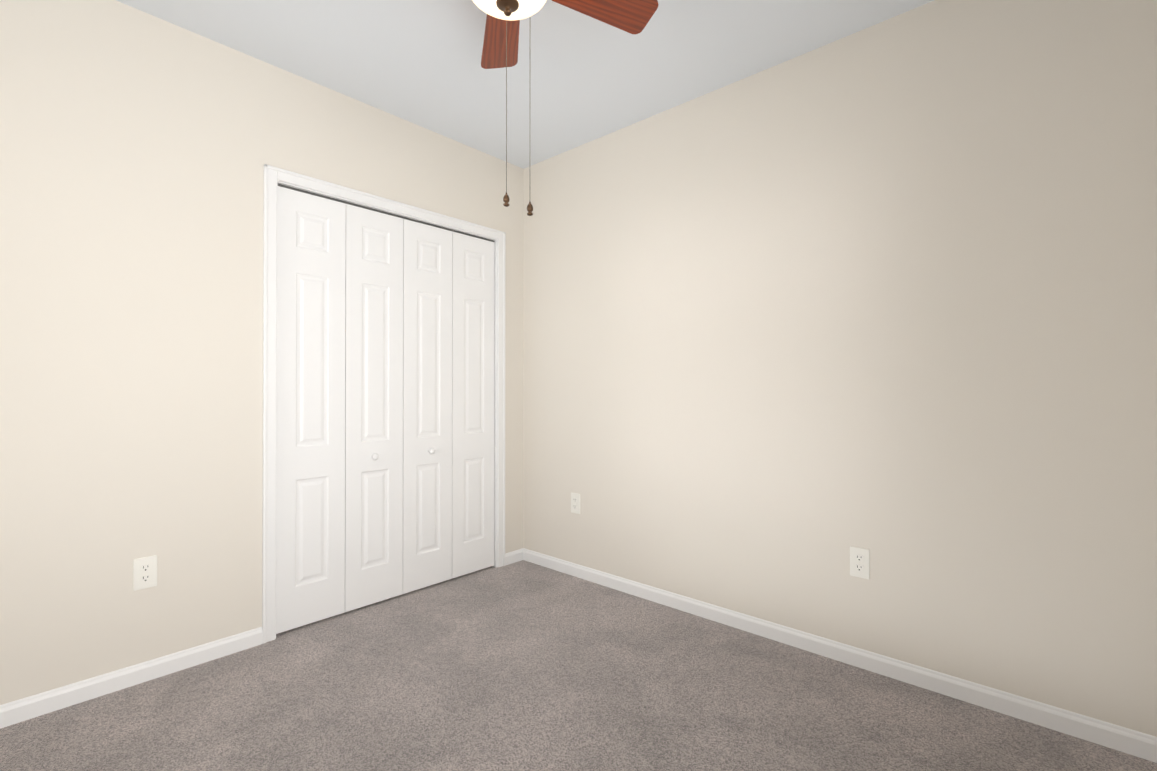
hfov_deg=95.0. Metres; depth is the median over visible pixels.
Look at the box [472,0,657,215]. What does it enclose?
ceiling fan
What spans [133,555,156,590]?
outlet
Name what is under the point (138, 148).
wall
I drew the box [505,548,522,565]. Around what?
baseboard
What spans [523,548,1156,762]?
baseboard
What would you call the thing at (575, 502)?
outlet
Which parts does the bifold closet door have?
knob, knob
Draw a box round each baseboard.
[0,627,262,728]
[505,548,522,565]
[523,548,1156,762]
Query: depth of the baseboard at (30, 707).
1.91 m
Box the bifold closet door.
[276,184,493,633]
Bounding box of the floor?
[0,560,1156,770]
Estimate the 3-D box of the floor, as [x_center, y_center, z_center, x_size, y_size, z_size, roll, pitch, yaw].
[-0.202,1.142,1.254,3.290,0.100,3.190,0,0,42]
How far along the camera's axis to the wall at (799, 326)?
2.00 m
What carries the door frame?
in the wall at (138, 148)
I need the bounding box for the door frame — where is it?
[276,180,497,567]
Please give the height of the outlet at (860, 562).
0.115 m
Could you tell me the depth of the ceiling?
2.21 m
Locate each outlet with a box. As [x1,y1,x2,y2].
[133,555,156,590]
[571,493,579,513]
[850,546,869,578]
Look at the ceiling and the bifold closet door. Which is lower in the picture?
the bifold closet door
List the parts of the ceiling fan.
blade, chain, lamp shade, blade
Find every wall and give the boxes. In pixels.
[0,0,523,704]
[523,0,1156,736]
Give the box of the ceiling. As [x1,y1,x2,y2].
[116,0,933,168]

